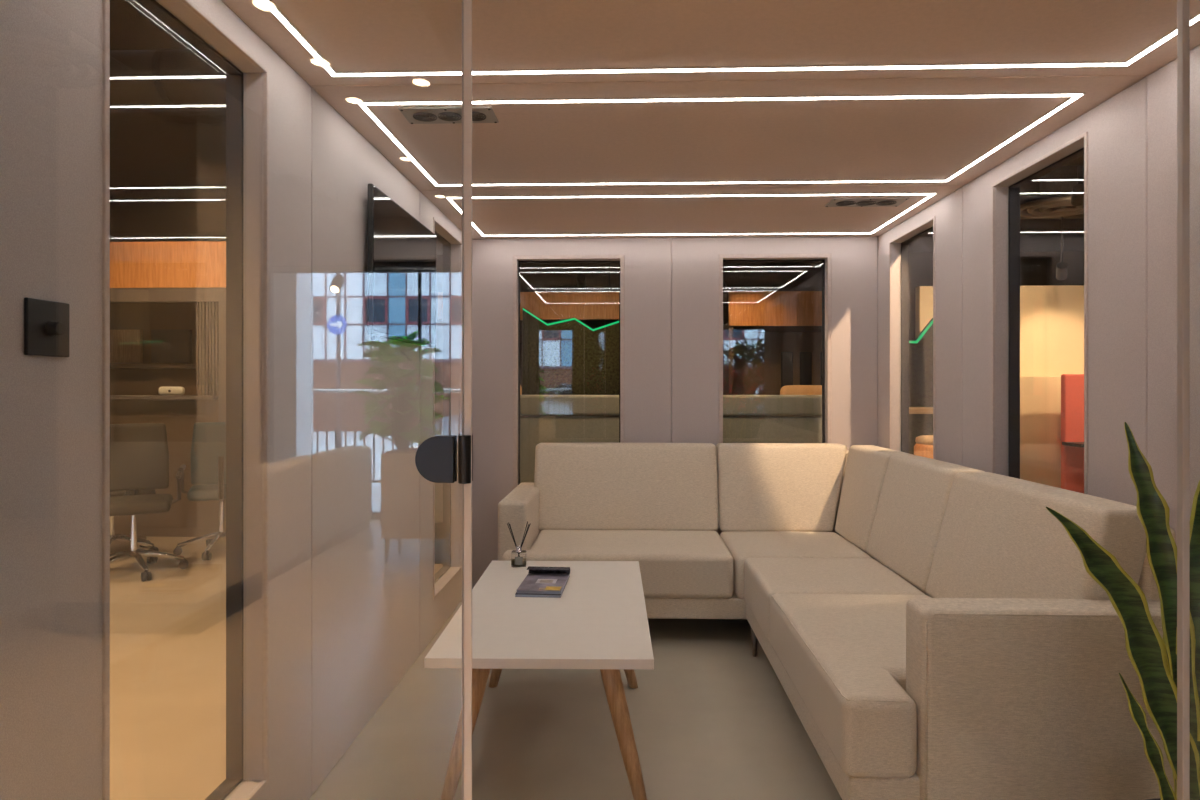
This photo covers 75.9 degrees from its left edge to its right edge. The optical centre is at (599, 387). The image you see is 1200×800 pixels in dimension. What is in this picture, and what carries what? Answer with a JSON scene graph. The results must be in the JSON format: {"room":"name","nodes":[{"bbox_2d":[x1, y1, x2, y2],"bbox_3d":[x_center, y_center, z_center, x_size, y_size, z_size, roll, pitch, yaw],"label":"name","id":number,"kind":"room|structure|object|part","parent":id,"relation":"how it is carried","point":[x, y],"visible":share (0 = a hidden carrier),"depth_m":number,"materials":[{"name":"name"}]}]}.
{"room":"office lounge","nodes":[
{"label":"office lounge","id":0,"kind":"room"},
{"bbox_2d":[110,235,130,241],"bbox_3d":[-7.037,-0.403,3.580,0.100,3.406,17.700,0,0,2],"label":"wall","id":1,"kind":"structure","parent":0,"point":[112,238],"depth_m":10.76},
{"bbox_2d":[0,0,461,799],"bbox_3d":[-0.942,0.170,3.110,0.105,2.249,3.855,0,0,2],"label":"wall","id":2,"kind":"structure","parent":0,"point":[352,606],"depth_m":2.12,"materials":[{"name":"paint"}]},
{"bbox_2d":[24,297,69,356],"bbox_3d":[-0.935,-0.102,1.316,0.026,0.095,0.097,0,0,2],"label":"dimmer switch","id":3,"kind":"object","parent":2,"relation":"attached to","point":[46,323],"visible":1,"depth_m":1.31,"materials":[{"name":"black plastic"}]},
{"bbox_3d":[-0.931,-0.102,1.318,0.018,0.027,0.027,0,0,2],"label":"knob","id":4,"kind":"part","parent":3,"relation":"part of","materials":[{"name":"black plastic"}]},
{"bbox_2d":[102,0,268,799],"bbox_3d":[-0.983,0.105,1.798,0.113,1.975,0.674,0,0,2],"label":"window","id":5,"kind":"structure","parent":2,"relation":"in","point":[234,76],"depth_m":2.11,"materials":[{"name":"metal"}]},
{"bbox_3d":[-1.015,0.105,1.799,0.041,1.945,0.644,0,0,2],"label":"frame","id":6,"kind":"part","parent":5,"relation":"part of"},
{"bbox_2d":[368,184,435,347],"bbox_3d":[-0.858,-0.476,3.390,0.045,0.590,0.980,0,0,2],"label":"television","id":7,"kind":"object","parent":2,"relation":"attached to","point":[401,250],"visible":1,"depth_m":3.23,"materials":[{"name":"black glass"}]},
{"bbox_2d":[433,217,461,599],"bbox_3d":[-0.901,0.105,4.314,0.113,1.975,0.683,0,0,2],"label":"window","id":8,"kind":"structure","parent":2,"relation":"in","point":[446,245],"depth_m":4.63,"materials":[{"name":"metal"}]},
{"bbox_3d":[-0.933,0.105,4.315,0.041,1.945,0.653,0,0,2],"label":"frame","id":9,"kind":"part","parent":8,"relation":"part of","materials":[{"name":"grey metal"}]},
{"bbox_2d":[462,0,463,799],"bbox_3d":[-0.574,0.170,1.119,0.758,2.249,0.040,0,0,2],"label":"window","id":10,"kind":"structure","parent":2,"relation":"in","point":[462,0],"depth_m":1.10,"materials":[{"name":"clear glass"}]},
{"bbox_2d":[415,433,472,483],"bbox_3d":[-0.223,0.102,1.132,0.079,0.069,0.074,0,0,2],"label":"glass hinge","id":11,"kind":"object","parent":10,"relation":"attached to","point":[436,456],"visible":0.98,"depth_m":1.10,"materials":[{"name":"black metal"}]},
{"bbox_3d":[-0.236,0.102,1.100,0.056,0.067,0.005,0,0,2],"label":"plate","id":12,"kind":"part","parent":11,"relation":"part of","materials":[{"name":"black metal"}]},
{"bbox_3d":[-0.235,0.102,1.117,0.056,0.067,0.005,0,0,2],"label":"plate","id":13,"kind":"part","parent":11,"relation":"part of","materials":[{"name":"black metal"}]},
{"bbox_3d":[-0.199,0.102,1.142,0.021,0.067,0.048,0,0,-10],"label":"door plate","id":14,"kind":"part","parent":11,"relation":"part of","materials":[{"name":"black metal"}]},
{"bbox_2d":[464,0,471,799],"bbox_3d":[-0.271,0.177,1.576,0.015,2.194,0.956,0,0,-10],"label":"door","id":15,"kind":"structure","parent":10,"relation":"attached to","point":[467,3],"depth_m":1.10,"materials":[{"name":"clear glass"}]},
{"bbox_2d":[110,537,840,799],"bbox_3d":[0.608,1.354,3.332,15.400,0.120,17.700,0,0,2],"label":"floor","id":16,"kind":"structure","parent":0,"point":[712,719],"depth_m":2.99,"materials":[{"name":"plastic"}]},
{"bbox_2d":[110,489,158,550],"bbox_3d":[-3.806,0.780,5.988,0.638,1.040,0.663,0,0,33],"label":"chair","id":17,"kind":"object","parent":16,"relation":"on","point":[141,540],"visible":0.13,"depth_m":5.96,"materials":[{"name":"silver metal"}]},
{"bbox_3d":[-3.788,0.820,5.976,0.470,0.100,0.450,0,0,33],"label":"seat","id":18,"kind":"part","parent":17,"relation":"part of","materials":[{"name":"beige fabric"}]},
{"bbox_2d":[110,423,188,581],"bbox_3d":[-3.257,0.780,5.419,0.638,1.040,0.663,0,0,-27],"label":"chair","id":19,"kind":"object","parent":16,"relation":"on","point":[139,452],"visible":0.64,"depth_m":5.55,"materials":[{"name":"beige fabric"}]},
{"bbox_3d":[-3.380,0.500,5.615,0.420,0.480,0.155,0,0,-27],"label":"backrest","id":20,"kind":"part","parent":19,"relation":"part of","materials":[{"name":"beige fabric"}]},
{"bbox_3d":[-3.276,0.820,5.409,0.470,0.100,0.450,0,0,-27],"label":"seat","id":21,"kind":"part","parent":19,"relation":"part of","materials":[{"name":"beige fabric"}]},
{"bbox_3d":[-3.052,0.730,5.511,0.104,0.245,0.261,0,0,-27],"label":"armrest","id":22,"kind":"part","parent":19,"relation":"part of","materials":[{"name":"brown plastic"}]},
{"bbox_2d":[110,241,225,536],"bbox_3d":[-4.630,0.015,7.324,2.870,2.570,1.380,0,0,2],"label":"booth","id":23,"kind":"object","parent":16,"relation":"on","point":[168,299],"visible":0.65,"depth_m":6.72,"materials":[{"name":"brown wood"}]},
{"bbox_3d":[-4.925,-0.430,7.936,0.400,0.340,0.045,0,0,2],"label":"screen panel","id":24,"kind":"part","parent":23,"relation":"part of","materials":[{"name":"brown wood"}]},
{"bbox_2d":[110,365,212,368],"bbox_3d":[-4.638,-0.215,7.830,2.820,0.030,0.250,0,0,2],"label":"shelf","id":25,"kind":"object","parent":23,"relation":"attached to","point":[111,366],"depth_m":7.70,"materials":[{"name":"brown laminate"}]},
{"bbox_3d":[-4.618,0.050,7.984,2.850,2.500,0.060,0,0,2],"label":"panel","id":26,"kind":"part","parent":23,"relation":"part of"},
{"bbox_3d":[-4.693,0.700,6.771,2.780,1.200,0.030,0,0,2],"label":"panel","id":27,"kind":"part","parent":23,"relation":"part of","materials":[{"name":"clear glass"}]},
{"bbox_3d":[-4.405,-0.430,7.920,0.400,0.340,0.045,0,0,2],"label":"screen panel","id":28,"kind":"part","parent":23,"relation":"part of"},
{"bbox_2d":[159,387,184,394],"bbox_3d":[-3.701,0.025,6.653,0.220,0.076,0.062,0,0,2],"label":"camera","id":29,"kind":"object","parent":23,"relation":"on","point":[162,390],"visible":1,"depth_m":6.63,"materials":[{"name":"white plastic"}]},
{"bbox_3d":[-3.886,-0.430,7.903,0.400,0.340,0.045,0,0,2],"label":"screen panel","id":30,"kind":"part","parent":23,"relation":"part of","materials":[{"name":"brown wood"}]},
{"bbox_3d":[-3.259,0.275,6.699,0.090,2.050,0.060,0,0,2],"label":"post","id":31,"kind":"part","parent":23,"relation":"part of","materials":[{"name":"beige metal"}]},
{"bbox_2d":[173,422,225,559],"bbox_3d":[-3.022,0.780,6.112,0.638,1.040,0.663,0,0,-24],"label":"chair","id":32,"kind":"object","parent":16,"relation":"on","point":[208,447],"visible":0.56,"depth_m":5.85,"materials":[{"name":"silver metal"}]},
{"bbox_3d":[-3.231,0.730,6.029,0.104,0.245,0.261,0,0,-24],"label":"armrest","id":33,"kind":"part","parent":32,"relation":"part of","materials":[{"name":"brown plastic"}]},
{"bbox_3d":[-3.003,0.820,6.121,0.470,0.100,0.450,0,0,-24],"label":"seat","id":34,"kind":"part","parent":32,"relation":"part of","materials":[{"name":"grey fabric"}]},
{"bbox_3d":[-2.908,0.500,5.910,0.420,0.480,0.155,0,0,-24],"label":"backrest","id":35,"kind":"part","parent":32,"relation":"part of","materials":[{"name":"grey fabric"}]},
{"bbox_2d":[424,561,653,799],"bbox_3d":[-0.167,1.039,2.862,0.666,0.510,1.264,0,0,1],"label":"coffee table","id":36,"kind":"object","parent":16,"relation":"on","point":[599,620],"visible":0.98,"depth_m":2.46,"materials":[{"name":"beige laminate"}]},
{"bbox_3d":[-0.414,1.054,2.423,0.187,0.480,0.062,0,0,-30],"label":"leg","id":37,"kind":"part","parent":36,"relation":"part of","materials":[{"name":"brown wood"}]},
{"bbox_3d":[-0.400,1.054,3.308,0.187,0.480,0.062,0,0,32],"label":"leg","id":38,"kind":"part","parent":36,"relation":"part of","materials":[{"name":"brown wood"}]},
{"bbox_2d":[507,521,529,566],"bbox_3d":[-0.358,0.687,3.398,0.104,0.195,0.068,0,0,-5],"label":"reed diffuser","id":39,"kind":"object","parent":36,"relation":"on","point":[518,556],"visible":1,"depth_m":3.37,"materials":[{"name":"clear glass"}]},
{"bbox_2d":[511,550,525,566],"bbox_3d":[-0.358,0.753,3.398,0.066,0.062,0.066,0,0,-5],"label":"bottle","id":40,"kind":"object","parent":39,"relation":"attached to","point":[518,557],"depth_m":3.37,"materials":[{"name":"clear glass"}]},
{"bbox_2d":[515,583,566,597],"bbox_3d":[-0.224,0.779,3.024,0.172,0.010,0.280,0,0,4],"label":"magazine","id":41,"kind":"object","parent":36,"relation":"on","point":[516,594],"visible":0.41,"depth_m":2.89,"materials":[{"name":"grey paper"}]},
{"bbox_2d":[516,566,569,593],"bbox_3d":[-0.220,0.755,3.039,0.172,0.038,0.286,0,0,4],"label":"magazine","id":42,"kind":"object","parent":41,"relation":"on","point":[539,580],"visible":1,"depth_m":3.05,"materials":[{"name":"paper"}]},
{"bbox_2d":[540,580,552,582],"bbox_3d":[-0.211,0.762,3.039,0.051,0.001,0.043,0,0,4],"label":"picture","id":43,"kind":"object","parent":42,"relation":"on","point":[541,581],"depth_m":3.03},
{"bbox_2d":[536,579,556,583],"bbox_3d":[-0.211,0.763,3.038,0.078,0.001,0.068,0,0,4],"label":"picture","id":44,"kind":"object","parent":42,"relation":"on","point":[538,581],"depth_m":3.03},
{"bbox_2d":[545,586,560,589],"bbox_3d":[-0.178,0.762,2.930,0.058,0.001,0.051,0,0,4],"label":"picture","id":45,"kind":"object","parent":42,"relation":"on","point":[546,587],"depth_m":2.93},
{"bbox_3d":[0.066,1.054,2.420,0.170,0.480,0.118,0,0,1],"label":"leg","id":46,"kind":"part","parent":36,"relation":"part of","materials":[{"name":"brown wood"}]},
{"bbox_3d":[0.079,1.054,3.301,0.187,0.480,0.062,0,0,-30],"label":"leg","id":47,"kind":"part","parent":36,"relation":"part of","materials":[{"name":"brown wood"}]},
{"bbox_2d":[523,308,618,394],"bbox_3d":[-0.131,0.179,9.076,1.550,2.242,0.145,0,0,2],"label":"wall","id":48,"kind":"structure","parent":16,"relation":"on","point":[564,357],"depth_m":9.02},
{"bbox_2d":[435,395,821,563],"bbox_3d":[0.192,0.675,5.922,3.500,1.249,0.650,0,0,2],"label":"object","id":49,"kind":"object","parent":16,"relation":"on","point":[543,418],"visible":0.02,"depth_m":5.61,"materials":[{"name":"green leather"}]},
{"bbox_3d":[0.184,0.602,5.677,3.500,0.785,0.140,0,0,2],"label":"backrest","id":50,"kind":"part","parent":49,"relation":"part of","materials":[{"name":"beige fabric"}]},
{"bbox_2d":[723,291,821,394],"bbox_3d":[2.192,0.117,8.979,1.500,2.366,1.010,0,0,2],"label":"wall","id":51,"kind":"structure","parent":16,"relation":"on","point":[772,340],"depth_m":8.81,"materials":[{"name":"brown wood"}]},
{"bbox_3d":[1.468,0.307,8.997,0.050,1.986,0.920,0,0,2],"label":"panel","id":52,"kind":"part","parent":51,"relation":"part of","materials":[{"name":"brown laminate"}]},
{"bbox_3d":[2.208,0.307,9.458,1.500,1.986,0.050,0,0,2],"label":"panel","id":53,"kind":"part","parent":51,"relation":"part of","materials":[{"name":"brown wood"}]},
{"bbox_3d":[2.102,0.447,8.656,0.130,1.706,0.040,0,0,2],"label":"acoustic panel","id":54,"kind":"part","parent":51,"relation":"part of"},
{"bbox_3d":[2.312,0.447,8.649,0.130,1.706,0.040,0,0,2],"label":"acoustic panel","id":55,"kind":"part","parent":51,"relation":"part of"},
{"bbox_3d":[2.542,0.447,8.642,0.130,1.706,0.040,0,0,2],"label":"acoustic panel","id":56,"kind":"part","parent":51,"relation":"part of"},
{"bbox_2d":[780,385,821,394],"bbox_3d":[1.803,0.637,6.850,0.480,1.326,0.550,0,0,2],"label":"lounge chair","id":57,"kind":"object","parent":16,"relation":"on","point":[788,389],"visible":0.09,"depth_m":6.60,"materials":[{"name":"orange fabric"}]},
{"bbox_2d":[498,443,1174,799],"bbox_3d":[0.552,0.816,3.448,2.214,0.956,2.785,0,0,2],"label":"sofa","id":58,"kind":"object","parent":16,"relation":"on","point":[933,631],"visible":0.88,"depth_m":2.70,"materials":[{"name":"fabric"}]},
{"bbox_3d":[-0.445,0.876,4.432,0.157,0.569,0.854,0,0,2],"label":"armrest","id":59,"kind":"part","parent":58,"relation":"part of","materials":[{"name":"beige fabric"}]},
{"bbox_2d":[502,530,733,597],"bbox_3d":[0.099,0.944,4.199,1.175,0.220,0.700,0,0,2],"label":"seat cushion","id":60,"kind":"object","parent":58,"relation":"on","point":[672,563],"depth_m":3.88,"materials":[{"name":"beige fabric"}]},
{"bbox_2d":[534,443,718,530],"bbox_3d":[0.155,0.592,4.665,1.102,0.508,0.272,0,0,2],"label":"cushion","id":61,"kind":"object","parent":58,"relation":"on","point":[579,486],"depth_m":4.58,"materials":[{"name":"beige fabric"}]},
{"bbox_3d":[0.746,1.226,3.718,0.038,0.136,0.038,0,0,2],"label":"leg","id":62,"kind":"part","parent":58,"relation":"part of","materials":[{"name":"metal"}]},
{"bbox_2d":[716,443,846,531],"bbox_3d":[1.096,0.592,4.634,0.777,0.508,0.272,0,0,2],"label":"cushion","id":63,"kind":"object","parent":58,"relation":"on","point":[761,487],"depth_m":4.56,"materials":[{"name":"beige fabric"}]},
{"bbox_2d":[720,531,872,598],"bbox_3d":[1.034,0.948,4.170,0.696,0.240,0.710,0,0,2],"label":"seat cushion","id":64,"kind":"object","parent":58,"relation":"on","point":[741,546],"depth_m":4.03,"materials":[{"name":"beige fabric"}]},
{"bbox_2d":[744,558,924,641],"bbox_3d":[1.028,0.948,3.482,0.663,0.240,0.680,0,0,2],"label":"seat cushion","id":65,"kind":"object","parent":58,"relation":"on","point":[764,578],"depth_m":3.39,"materials":[{"name":"beige fabric"}]},
{"bbox_2d":[770,594,930,776],"bbox_3d":[0.998,0.944,2.598,0.653,0.220,1.087,0,0,2],"label":"seat cushion","id":66,"kind":"object","parent":58,"relation":"on","point":[844,655],"depth_m":2.31,"materials":[{"name":"beige fabric"}]},
{"bbox_2d":[835,445,912,551],"bbox_3d":[1.497,0.592,4.274,0.272,0.508,0.696,0,0,2],"label":"cushion","id":67,"kind":"object","parent":58,"relation":"on","point":[866,465],"depth_m":4.21,"materials":[{"name":"beige fabric"}]},
{"bbox_2d":[866,455,984,591],"bbox_3d":[1.473,0.592,3.541,0.272,0.508,0.768,0,0,2],"label":"cushion","id":68,"kind":"object","parent":58,"relation":"on","point":[913,493],"depth_m":3.45,"materials":[{"name":"beige fabric"}]},
{"bbox_3d":[0.622,0.771,3.509,2.075,0.765,2.655,0,0,2],"label":"frame","id":69,"kind":"part","parent":58,"relation":"part of","materials":[{"name":"beige fabric"}]},
{"bbox_2d":[926,472,1145,599],"bbox_3d":[1.444,0.592,2.654,0.272,0.508,1.003,0,0,2],"label":"cushion","id":70,"kind":"object","parent":58,"relation":"on","point":[996,536],"depth_m":2.54,"materials":[{"name":"beige fabric"}]},
{"bbox_3d":[1.240,0.876,2.111,0.753,0.569,0.154,0,0,2],"label":"armrest","id":71,"kind":"part","parent":58,"relation":"part of","materials":[{"name":"beige fabric"}]},
{"bbox_2d":[909,318,932,454],"bbox_3d":[2.878,0.214,6.978,0.900,2.172,0.145,0,0,2],"label":"wall","id":72,"kind":"structure","parent":16,"relation":"on","point":[921,348],"depth_m":6.91,"materials":[{"name":"grey paint"}]},
{"bbox_2d":[909,407,932,413],"bbox_3d":[2.753,0.730,6.214,0.900,1.140,0.600,0,0,2],"label":"bar table","id":73,"kind":"object","parent":16,"relation":"on","point":[912,410],"visible":0.02,"depth_m":5.92,"materials":[{"name":"brown wood"}]},
{"bbox_2d":[914,435,932,458],"bbox_3d":[2.547,0.830,5.720,0.400,0.940,0.400,0,0,2],"label":"stool","id":74,"kind":"object","parent":16,"relation":"on","point":[923,447],"visible":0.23,"depth_m":5.64,"materials":[{"name":"orange fabric"}]},
{"bbox_2d":[915,285,1083,375],"bbox_3d":[5.469,0.127,7.887,4.380,2.346,0.120,0,0,2],"label":"wall","id":75,"kind":"structure","parent":16,"relation":"on","point":[1051,317],"depth_m":7.86,"materials":[{"name":"paint"}]},
{"bbox_2d":[1020,376,1060,487],"bbox_3d":[5.503,0.592,7.694,3.900,1.416,0.258,0,0,2],"label":"wall","id":76,"kind":"structure","parent":16,"relation":"on","point":[1040,396],"depth_m":7.60,"materials":[{"name":"paint"}]},
{"bbox_2d":[1061,374,1083,493],"bbox_3d":[4.871,0.585,7.031,1.160,1.430,0.370,0,0,2],"label":"screen","id":77,"kind":"object","parent":16,"relation":"on","point":[1072,385],"visible":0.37,"depth_m":7.16,"materials":[{"name":"fabric"}]},
{"bbox_2d":[1062,442,1083,446],"bbox_3d":[4.819,0.515,6.996,1.060,0.030,0.297,0,0,2],"label":"shelf","id":78,"kind":"object","parent":77,"relation":"attached to","point":[1064,444],"depth_m":7.04,"materials":[{"name":"brown wood"}]},
{"bbox_2d":[1046,422,1199,799],"bbox_3d":[1.140,0.644,1.584,0.564,1.301,0.310,0,0,2],"label":"snake plant","id":79,"kind":"object","parent":16,"relation":"on","point":[1153,658],"visible":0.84,"depth_m":1.51,"materials":[{"name":"green plant"}]},
{"bbox_2d":[110,0,1083,254],"bbox_3d":[0.608,-2.156,3.332,15.400,0.100,17.700,0,0,2],"label":"ceiling","id":80,"kind":"structure","parent":0,"point":[168,163],"depth_m":7.59,"materials":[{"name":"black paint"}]},
{"bbox_2d":[110,48,225,106],"bbox_3d":[-4.055,-1.806,4.534,5.240,0.315,0.315,0,0,2],"label":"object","id":81,"kind":"structure","parent":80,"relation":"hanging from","point":[162,76],"depth_m":4.36,"materials":[{"name":"metal"}]},
{"bbox_2d":[438,263,618,319],"bbox_3d":[-0.754,-1.491,9.890,2.650,1.230,0.120,0,0,2],"label":"bulkhead","id":82,"kind":"object","parent":80,"relation":"hanging from","point":[544,305],"visible":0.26,"depth_m":9.82,"materials":[{"name":"brown wood"}]},
{"bbox_3d":[-0.754,-1.051,9.890,2.650,0.350,0.120,0,0,2],"label":"panel","id":83,"kind":"part","parent":82,"relation":"part of","materials":[{"name":"brown wood"}]},
{"bbox_2d":[577,263,585,287],"bbox_3d":[-0.183,-1.549,7.610,0.090,1.115,0.180,0,0,2],"label":"track spotlight","id":84,"kind":"object","parent":80,"relation":"hanging from","point":[581,279],"visible":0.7,"depth_m":7.55,"materials":[{"name":"black metal"}]},
{"bbox_2d":[723,280,726,290],"bbox_3d":[1.200,-1.536,7.665,0.109,1.140,0.188,0,0,19],"label":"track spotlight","id":85,"kind":"object","parent":80,"relation":"hanging from","point":[724,283],"visible":0.23,"depth_m":7.66,"materials":[{"name":"metal"}]},
{"bbox_2d":[1020,166,1083,217],"bbox_3d":[3.703,-1.770,6.183,0.648,0.676,0.648,0,0,2],"label":"bulkhead","id":86,"kind":"object","parent":80,"relation":"in","point":[1056,187],"visible":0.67,"depth_m":6.09,"materials":[{"name":"brown wood"}]},
{"bbox_2d":[1056,217,1067,279],"bbox_3d":[4.210,-1.546,7.017,0.107,1.120,0.188,0,0,18],"label":"track spotlight","id":87,"kind":"object","parent":80,"relation":"hanging from","point":[1062,267],"visible":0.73,"depth_m":7.01,"materials":[{"name":"black metal"}]},
{"bbox_3d":[4.210,-1.581,7.017,0.016,0.990,0.015,0,0,2],"label":"stem","id":88,"kind":"part","parent":87,"relation":"part of","materials":[{"name":"black metal"}]},
{"bbox_2d":[1063,155,1083,165],"bbox_3d":[5.136,-1.806,5.636,6.140,0.336,0.336,0,0,2],"label":"duct","id":89,"kind":"object","parent":80,"relation":"hanging from","point":[1079,161],"visible":0.02,"depth_m":5.65,"materials":[{"name":"metal"}]},
{"bbox_2d":[1071,165,1083,205],"bbox_3d":[3.537,-1.729,5.688,0.105,0.754,0.187,0,0,18],"label":"track spotlight","id":90,"kind":"object","parent":80,"relation":"hanging from","point":[1077,198],"visible":0.61,"depth_m":5.67,"materials":[{"name":"black metal"}]},
{"bbox_3d":[3.536,-1.761,5.688,0.016,0.630,0.015,0,0,2],"label":"stem","id":91,"kind":"part","parent":90,"relation":"part of","materials":[{"name":"metal"}]},
{"bbox_2d":[472,237,877,588],"bbox_3d":[0.462,0.170,4.940,2.582,2.249,0.105,0,0,2],"label":"wall","id":92,"kind":"structure","parent":0,"point":[671,285],"depth_m":4.89,"materials":[{"name":"paint"}]},
{"bbox_2d":[513,255,623,488],"bbox_3d":[-0.199,0.129,4.960,0.712,1.952,0.113,0,0,2],"label":"window","id":93,"kind":"structure","parent":92,"relation":"in","point":[515,257],"depth_m":4.91,"materials":[{"name":"metal"}]},
{"bbox_2d":[719,254,831,442],"bbox_3d":[1.108,0.129,4.917,0.707,1.952,0.113,0,0,2],"label":"window","id":94,"kind":"structure","parent":92,"relation":"in","point":[721,256],"depth_m":4.87,"materials":[{"name":"metal"}]},
{"bbox_2d":[221,0,1199,238],"bbox_3d":[0.399,-1.015,3.016,2.792,0.120,3.955,0,0,2],"label":"ceiling","id":95,"kind":"structure","parent":0,"point":[923,138],"depth_m":2.48,"materials":[{"name":"paint"}]},
{"bbox_2d":[260,0,461,76],"bbox_3d":[-0.625,-0.953,2.113,0.405,0.005,0.462,0,0,2],"label":"recessed light","id":96,"kind":"object","parent":95,"relation":"in","point":[275,11],"depth_m":2.26,"materials":[{"name":"plastic"}]},
{"bbox_2d":[398,106,498,123],"bbox_3d":[-0.525,-0.950,2.688,0.320,0.010,0.150,0,0,2],"label":"panel","id":97,"kind":"object","parent":95,"relation":"attached to","point":[480,114],"visible":0.92,"depth_m":2.67,"materials":[{"name":"metal"}]},
{"bbox_2d":[413,112,436,121],"bbox_3d":[-0.611,-0.948,2.691,0.084,0.006,0.084,0,0,2],"label":"fan grille","id":98,"kind":"object","parent":97,"relation":"attached to","point":[417,116],"depth_m":2.69,"materials":[{"name":"brown metal"}]},
{"bbox_2d":[437,112,461,120],"bbox_3d":[-0.525,-0.948,2.688,0.084,0.006,0.084,0,0,2],"label":"fan grille","id":99,"kind":"object","parent":97,"relation":"attached to","point":[441,116],"depth_m":2.68,"materials":[{"name":"brown metal"}]},
{"bbox_2d":[472,112,485,120],"bbox_3d":[-0.439,-0.948,2.686,0.084,0.006,0.084,0,0,2],"label":"fan grille","id":100,"kind":"object","parent":97,"relation":"attached to","point":[476,116],"depth_m":2.68,"materials":[{"name":"brown metal"}]},
{"bbox_2d":[445,193,936,235],"bbox_3d":[0.455,-0.953,4.296,2.424,0.005,0.981,0,0,2],"label":"recessed light","id":101,"kind":"object","parent":95,"relation":"in","point":[450,199],"visible":0.92,"depth_m":3.84,"materials":[{"name":"glowing white plastic diffuser"}]},
{"bbox_2d":[356,93,1085,185],"bbox_3d":[0.396,-0.953,3.060,2.387,0.005,1.061,0,0,2],"label":"recessed light","id":102,"kind":"object","parent":95,"relation":"in","point":[1074,96],"visible":1,"depth_m":2.57,"materials":[{"name":"plastic"}]},
{"bbox_2d":[472,28,1176,74],"bbox_3d":[0.582,-0.953,2.185,1.946,0.005,0.239,0,0,2],"label":"recessed light","id":103,"kind":"object","parent":95,"relation":"in","point":[1170,35],"depth_m":2.29,"materials":[{"name":"plastic"}]},
{"bbox_2d":[824,197,908,206],"bbox_3d":[1.364,-0.950,3.948,0.380,0.010,0.170,0,0,2],"label":"panel","id":104,"kind":"object","parent":95,"relation":"attached to","point":[835,202],"visible":1,"depth_m":3.93,"materials":[{"name":"brown metal"}]},
{"bbox_2d":[836,201,855,205],"bbox_3d":[1.261,-0.948,3.951,0.099,0.006,0.099,0,0,2],"label":"fan grille","id":105,"kind":"object","parent":104,"relation":"attached to","point":[838,203],"depth_m":3.95,"materials":[{"name":"metal"}]},
{"bbox_2d":[856,201,875,205],"bbox_3d":[1.364,-0.948,3.948,0.099,0.006,0.099,0,0,2],"label":"fan grille","id":106,"kind":"object","parent":104,"relation":"attached to","point":[858,203],"depth_m":3.95,"materials":[{"name":"metal"}]},
{"bbox_2d":[876,200,896,205],"bbox_3d":[1.466,-0.948,3.945,0.099,0.006,0.099,0,0,2],"label":"fan grille","id":107,"kind":"object","parent":104,"relation":"attached to","point":[878,202],"depth_m":3.94,"materials":[{"name":"brown metal"}]},
{"bbox_2d":[435,251,1083,394],"bbox_3d":[0.894,-0.403,12.127,15.200,3.406,0.100,0,0,2],"label":"wall","id":108,"kind":"structure","parent":0,"point":[1036,268],"depth_m":12.03,"materials":[{"name":"paint"}]},
{"bbox_2d":[878,45,1199,545],"bbox_3d":[1.744,0.170,3.022,0.105,2.249,3.855,0,0,2],"label":"wall","id":109,"kind":"structure","parent":0,"point":[1132,134],"depth_m":2.56,"materials":[{"name":"paint"}]},
{"bbox_2d":[889,216,934,458],"bbox_3d":[1.783,0.105,4.289,0.113,1.975,0.678,0,0,2],"label":"window","id":110,"kind":"structure","parent":109,"relation":"in","point":[904,245],"depth_m":4.61,"materials":[{"name":"metal"}]},
{"bbox_3d":[1.815,0.105,4.288,0.041,1.945,0.648,0,0,2],"label":"frame","id":111,"kind":"part","parent":110,"relation":"part of","materials":[{"name":"grey metal"}]},
{"bbox_2d":[992,132,1087,493],"bbox_3d":[1.740,0.105,2.991,0.113,1.975,0.687,0,0,2],"label":"window","id":112,"kind":"structure","parent":109,"relation":"in","point":[1014,190],"depth_m":3.31,"materials":[{"name":"metal"}]},
{"bbox_2d":[1177,0,1189,799],"bbox_3d":[1.217,0.170,1.061,0.818,2.249,0.040,0,0,2],"label":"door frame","id":113,"kind":"structure","parent":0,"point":[1183,6],"depth_m":1.07,"materials":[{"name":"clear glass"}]},
{"bbox_3d":[8.254,-0.403,3.084,0.100,3.406,17.700,0,0,2],"label":"wall","id":114,"kind":"structure","parent":0,"visible":0},
{"bbox_2d":[1020,208,1083,218],"bbox_3d":[5.537,-1.656,7.224,5.440,0.126,0.126,0,0,2],"label":"duct","id":115,"kind":"object","parent":114,"relation":"attached to","point":[1079,216],"visible":0.02,"depth_m":7.24,"materials":[{"name":"metal"}]}
]}

